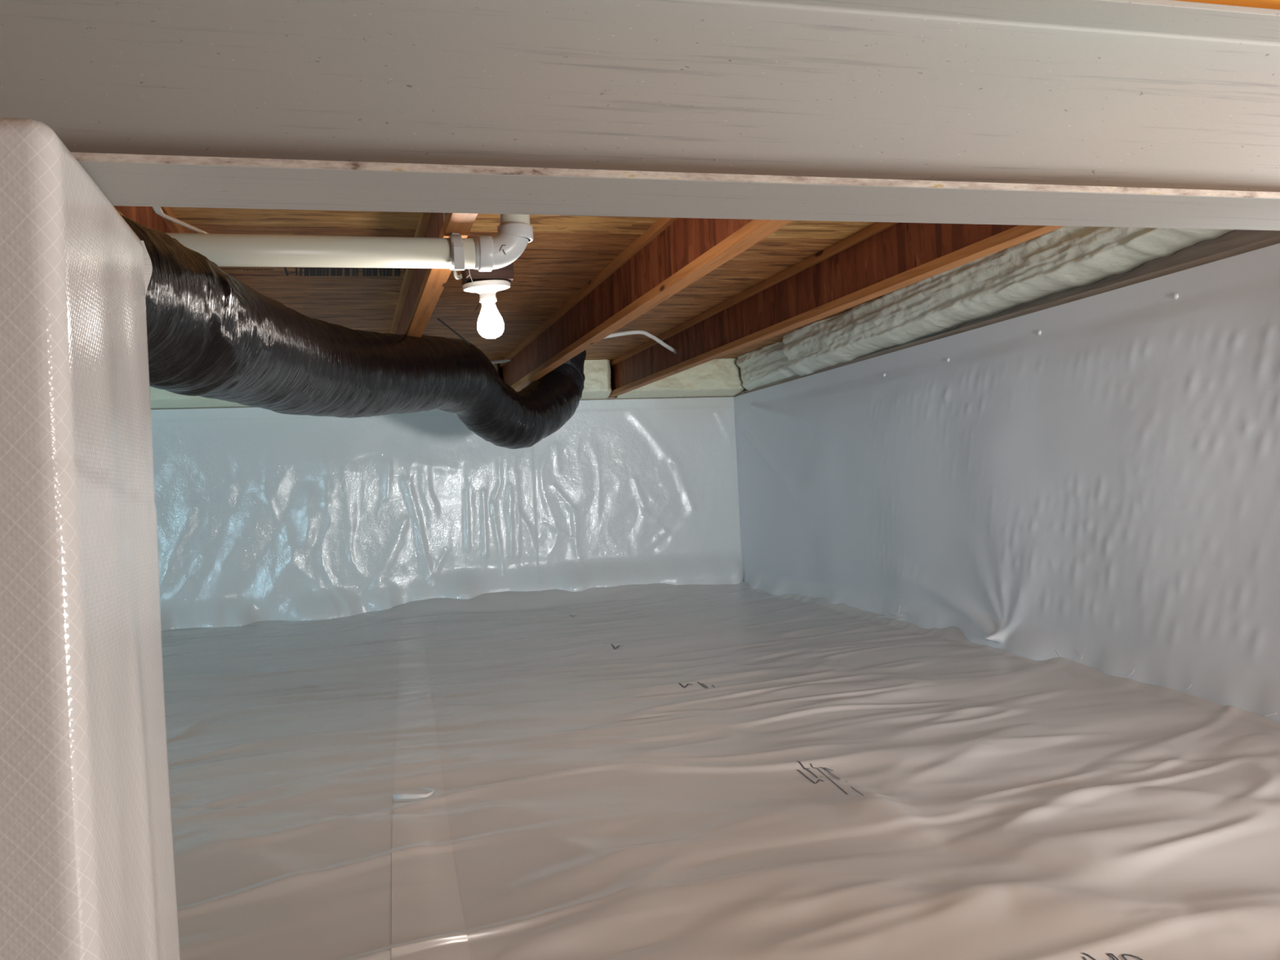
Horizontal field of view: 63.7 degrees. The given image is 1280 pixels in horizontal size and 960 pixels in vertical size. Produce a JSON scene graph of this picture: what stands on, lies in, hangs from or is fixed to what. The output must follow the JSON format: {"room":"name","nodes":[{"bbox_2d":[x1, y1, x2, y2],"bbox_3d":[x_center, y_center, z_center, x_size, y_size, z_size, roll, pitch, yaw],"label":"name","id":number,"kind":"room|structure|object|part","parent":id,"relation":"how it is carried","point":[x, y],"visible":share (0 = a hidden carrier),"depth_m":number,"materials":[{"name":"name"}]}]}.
{"room":"building cavity","nodes":[
{"label":"building cavity","id":0,"kind":"room"},
{"bbox_2d":[151,396,743,631],"bbox_3d":[-1.621,0.184,5.264,4.661,1.135,0.136,-3,0,-17],"label":"wall","id":1,"kind":"structure","parent":0,"point":[263,514],"depth_m":5.44,"materials":[{"name":"white plastic"}]},
{"bbox_2d":[151,395,734,409],"bbox_3d":[-1.638,-0.373,5.393,4.751,0.050,0.100,-3,0,-17],"label":"trim","id":2,"kind":"structure","parent":1,"relation":"on","point":[612,397],"depth_m":5.79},
{"bbox_2d":[149,386,250,408],"bbox_3d":[-2.205,-0.461,5.083,1.799,0.200,0.264,-3,0,-17],"label":"foam","id":3,"kind":"object","parent":2,"relation":"on","point":[159,398],"visible":0.04,"depth_m":5.01,"materials":[{"name":"beige plastic"}]},
{"bbox_2d":[492,363,497,372],"bbox_3d":[-1.028,-0.514,5.455,0.563,0.200,0.246,-3,0,-16],"label":"foam","id":4,"kind":"object","parent":2,"relation":"on","point":[495,365],"visible":0.02,"depth_m":5.45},
{"bbox_2d":[518,359,611,399],"bbox_3d":[-0.441,-0.541,5.625,0.563,0.200,0.262,-3,0,-16],"label":"foam","id":5,"kind":"object","parent":2,"relation":"on","point":[597,384],"visible":0.38,"depth_m":5.58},
{"bbox_2d":[616,358,746,398],"bbox_3d":[0.233,-0.572,5.837,0.750,0.200,0.251,-3,0,-16],"label":"foam","id":6,"kind":"object","parent":2,"relation":"on","point":[721,377],"visible":0.56,"depth_m":5.78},
{"bbox_2d":[497,368,617,397],"bbox_3d":[-1.649,-0.492,5.416,4.751,0.190,0.030,-3,0,-17],"label":"trim","id":7,"kind":"structure","parent":1,"relation":"attached to","point":[499,370],"depth_m":5.67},
{"bbox_2d":[170,207,884,360],"bbox_3d":[-0.547,-0.667,1.479,4.817,0.019,8.317,-3,0,-16],"label":"ceiling","id":8,"kind":"structure","parent":0,"point":[565,253],"depth_m":3.28,"materials":[{"name":"brown wood"}]},
{"bbox_3d":[-1.633,-0.609,3.009,2.427,0.018,1.217,-3,0,-16],"label":"osb panel","id":9,"kind":"part","parent":8,"relation":"part of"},
{"bbox_2d":[164,213,533,271],"bbox_3d":[-0.935,-0.507,1.823,1.502,0.261,0.069,-3,0,-16],"label":"drain pipe","id":10,"kind":"object","parent":8,"relation":"attached to","point":[482,253],"visible":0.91,"depth_m":1.92,"materials":[{"name":"beige plastic"}]},
{"bbox_2d":[489,358,511,363],"bbox_3d":[-0.636,-0.624,5.228,0.303,0.063,0.047,-3,0,-6],"label":"power cable","id":11,"kind":"object","parent":8,"relation":"hanging from","point":[502,361],"visible":0.42,"depth_m":5.21,"materials":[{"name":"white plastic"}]},
{"bbox_3d":[-0.800,-0.641,4.516,2.437,0.018,1.217,-3,0,-16],"label":"osb panel","id":12,"kind":"part","parent":8,"relation":"part of","materials":[{"name":"brown wood"}]},
{"bbox_3d":[-0.131,-0.683,2.170,2.437,0.018,1.217,-3,0,-16],"label":"osb panel","id":13,"kind":"part","parent":8,"relation":"part of","materials":[{"name":"brown wood"}]},
{"bbox_3d":[-0.170,-0.665,5.621,1.817,0.018,0.557,-3,0,-16],"label":"osb panel","id":14,"kind":"part","parent":8,"relation":"part of","materials":[{"name":"brown wood"}]},
{"bbox_3d":[0.409,-0.702,3.592,1.817,0.018,1.217,-3,0,-16],"label":"osb panel","id":15,"kind":"part","parent":8,"relation":"part of","materials":[{"name":"brown wood"}]},
{"bbox_3d":[0.660,-0.708,4.933,0.597,0.018,1.217,-3,0,-16],"label":"osb panel","id":16,"kind":"part","parent":8,"relation":"part of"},
{"bbox_2d":[161,580,1279,959],"bbox_3d":[-0.501,0.609,1.484,4.700,0.106,8.350,-3,0,-16],"label":"floor","id":17,"kind":"structure","parent":0,"point":[649,771],"depth_m":2.04,"materials":[{"name":"grey plastic"}]},
{"bbox_2d":[0,116,180,959],"bbox_3d":[-0.659,0.198,0.844,0.460,0.894,0.375,-3,0,-16],"label":"pier","id":18,"kind":"object","parent":17,"relation":"on","point":[87,866],"visible":1,"depth_m":0.74,"materials":[{"name":"white plastic"}]},
{"bbox_2d":[0,0,1279,231],"bbox_3d":[-0.454,-0.366,0.911,4.440,0.213,0.134,-3,0,-15],"label":"steel beam","id":19,"kind":"structure","parent":18,"relation":"on","point":[1127,113],"depth_m":1.03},
{"bbox_2d":[113,205,185,233],"bbox_3d":[-0.807,-0.551,1.341,0.046,0.190,8.101,-3,0,-16],"label":"joist","id":20,"kind":"object","parent":19,"relation":"on","point":[146,216],"visible":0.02,"depth_m":2.23,"materials":[{"name":"brown wood"}]},
{"bbox_2d":[152,206,208,233],"bbox_3d":[-0.802,-0.466,1.856,0.024,0.045,0.230,-3,0,12],"label":"power cable","id":21,"kind":"object","parent":20,"relation":"attached to","point":[157,210],"visible":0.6,"depth_m":1.79,"materials":[{"name":"beige plastic"}]},
{"bbox_2d":[389,212,477,337],"bbox_3d":[-0.223,-0.578,1.513,0.046,0.190,8.111,-3,0,-16],"label":"joist","id":22,"kind":"object","parent":19,"relation":"on","point":[421,289],"visible":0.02,"depth_m":2.64,"materials":[{"name":"brown wood"}]},
{"bbox_2d":[443,213,462,279],"bbox_3d":[-0.373,-0.498,2.062,0.025,0.170,0.128,-3,0,-2],"label":"cable","id":23,"kind":"object","parent":22,"relation":"hanging from","point":[456,276],"visible":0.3,"depth_m":2.12,"materials":[{"name":"white plastic"}]},
{"bbox_2d":[437,318,470,345],"bbox_3d":[-0.595,-0.476,3.320,0.008,0.029,0.402,-3,0,4],"label":"strap","id":24,"kind":"object","parent":22,"relation":"attached to","point":[438,319],"visible":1,"depth_m":3.28,"materials":[{"name":"black"}]},
{"bbox_2d":[448,233,464,271],"bbox_3d":[-0.355,-0.436,1.985,0.022,0.077,0.077,-3,0,-16],"label":"hanger","id":25,"kind":"object","parent":22,"relation":"attached to","point":[457,245],"visible":0.87,"depth_m":1.95,"materials":[{"name":"white plastic"}]},
{"bbox_2d":[461,262,513,285],"bbox_3d":[-0.317,-0.448,2.128,0.097,0.080,0.080,-3,0,-16],"label":"block","id":26,"kind":"object","parent":22,"relation":"attached to","point":[506,273],"visible":0.33,"depth_m":2.09,"materials":[{"name":"brown wood"}]},
{"bbox_2d":[462,280,511,338],"bbox_3d":[-0.313,-0.350,2.122,0.098,0.117,0.098,-3,0,-16],"label":"lamp","id":27,"kind":"object","parent":26,"relation":"attached to","point":[491,325],"visible":1,"depth_m":2.11,"materials":[{"name":"white glass"}]},
{"bbox_3d":[-0.316,-0.395,2.122,0.098,0.027,0.098,-3,0,-16],"label":"mounting plate","id":28,"kind":"part","parent":27,"relation":"part of","materials":[{"name":"white ceramic"}]},
{"bbox_2d":[479,293,497,303],"bbox_3d":[-0.313,-0.375,2.124,0.036,0.021,0.036,-3,0,-16],"label":"socket","id":29,"kind":"object","parent":27,"relation":"attached to","point":[485,298],"depth_m":2.11,"materials":[{"name":"white ceramic"}]},
{"bbox_3d":[-0.309,-0.330,2.127,0.055,0.076,0.055,-3,0,-16],"label":"bulb","id":30,"kind":"part","parent":27,"relation":"part of","materials":[{"name":"white glass"}]},
{"bbox_2d":[497,217,792,391],"bbox_3d":[0.362,-0.605,1.685,0.046,0.190,8.122,-3,0,-16],"label":"joist","id":31,"kind":"object","parent":19,"relation":"on","point":[673,254],"visible":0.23,"depth_m":2.98,"materials":[{"name":"brown wood"}]},
{"bbox_2d":[120,213,586,448],"bbox_3d":[-0.667,-0.398,3.189,0.457,0.528,3.890,-3,0,6],"label":"flexible duct","id":32,"kind":"object","parent":31,"relation":"hanging from","point":[211,335],"visible":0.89,"depth_m":2.22,"materials":[{"name":"black plastic"}]},
{"bbox_2d":[608,222,1064,396],"bbox_3d":[0.951,-0.631,1.859,0.046,0.190,8.132,-3,0,-16],"label":"joist","id":33,"kind":"object","parent":19,"relation":"on","point":[880,259],"visible":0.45,"depth_m":3.19,"materials":[{"name":"brown wood"}]},
{"bbox_2d":[604,329,676,354],"bbox_3d":[0.011,-0.594,4.421,0.046,0.090,0.555,-3,0,41],"label":"power cable","id":34,"kind":"object","parent":33,"relation":"attached to","point":[636,331],"visible":0.83,"depth_m":4.40,"materials":[{"name":"white plastic"}]},
{"bbox_2d":[1174,0,1279,9],"bbox_3d":[0.803,-0.627,1.259,0.565,0.189,0.046,-3,0,-16],"label":"joist blocking","id":35,"kind":"object","parent":19,"relation":"on","point":[1268,4],"visible":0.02,"depth_m":1.23,"materials":[{"name":"orange wood"}]},
{"bbox_2d":[391,614,470,959],"bbox_3d":[-0.697,0.657,3.184,0.105,0.035,4.177,-3,0,-13],"label":"tape","id":36,"kind":"object","parent":17,"relation":"on","point":[427,912],"visible":0.99,"depth_m":1.81,"materials":[{"name":"white plastic"}]},
{"bbox_2d":[392,787,435,799],"bbox_3d":[-0.450,0.628,2.076,0.072,0.012,0.081,-3,0,9],"label":"plastic curl","id":37,"kind":"object","parent":36,"relation":"on","point":[400,796],"visible":1,"depth_m":2.04,"materials":[{"name":"white plastic"}]},
{"bbox_2d":[1265,712,1276,716],"bbox_3d":[1.430,0.532,2.335,0.003,0.017,0.032,-3,0,-18],"label":"liner offcut","id":38,"kind":"object","parent":17,"relation":"on","point":[1273,713],"visible":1,"depth_m":2.33,"materials":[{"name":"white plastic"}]},
{"bbox_2d":[733,243,1279,722],"bbox_3d":[1.541,0.019,2.012,0.105,1.135,8.230,-3,0,-14],"label":"wall","id":39,"kind":"structure","parent":0,"point":[1102,485],"depth_m":3.11,"materials":[{"name":"white plastic"}]},
{"bbox_2d":[736,342,799,390],"bbox_3d":[0.675,-0.593,5.463,0.103,0.203,0.672,-3,0,-14],"label":"foam","id":40,"kind":"object","parent":39,"relation":"attached to","point":[766,365],"visible":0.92,"depth_m":5.43,"materials":[{"name":"beige plastic"}]},
{"bbox_2d":[782,226,1125,375],"bbox_3d":[1.015,-0.617,4.003,0.165,0.202,2.285,-3,0,-14],"label":"foam","id":41,"kind":"object","parent":39,"relation":"attached to","point":[1055,261],"visible":0.97,"depth_m":3.60,"materials":[{"name":"beige plastic"}]},
{"bbox_2d":[734,235,1279,396],"bbox_3d":[1.606,-0.544,2.078,0.100,0.055,8.303,-3,0,-14],"label":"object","id":42,"kind":"structure","parent":39,"relation":"on","point":[1276,240],"depth_m":3.10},
{"bbox_2d":[744,229,1279,391],"bbox_3d":[1.613,-0.662,2.083,0.030,0.190,8.303,-3,0,-14],"label":"sill plate","id":43,"kind":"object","parent":39,"relation":"attached to","point":[1236,238],"depth_m":2.77,"materials":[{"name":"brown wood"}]},
{"bbox_2d":[1080,226,1235,272],"bbox_3d":[1.658,-0.684,1.485,0.161,0.151,2.929,-3,0,-14],"label":"foam","id":44,"kind":"object","parent":39,"relation":"attached to","point":[1121,249],"visible":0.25,"depth_m":2.75,"materials":[{"name":"beige plastic"}]},
{"bbox_2d":[1173,293,1178,299],"bbox_3d":[1.390,-0.477,2.673,0.008,0.016,0.015,-3,0,-16],"label":"pin","id":45,"kind":"object","parent":39,"relation":"attached to","point":[1175,295],"visible":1,"depth_m":2.67,"materials":[{"name":"white plastic"}]}
]}

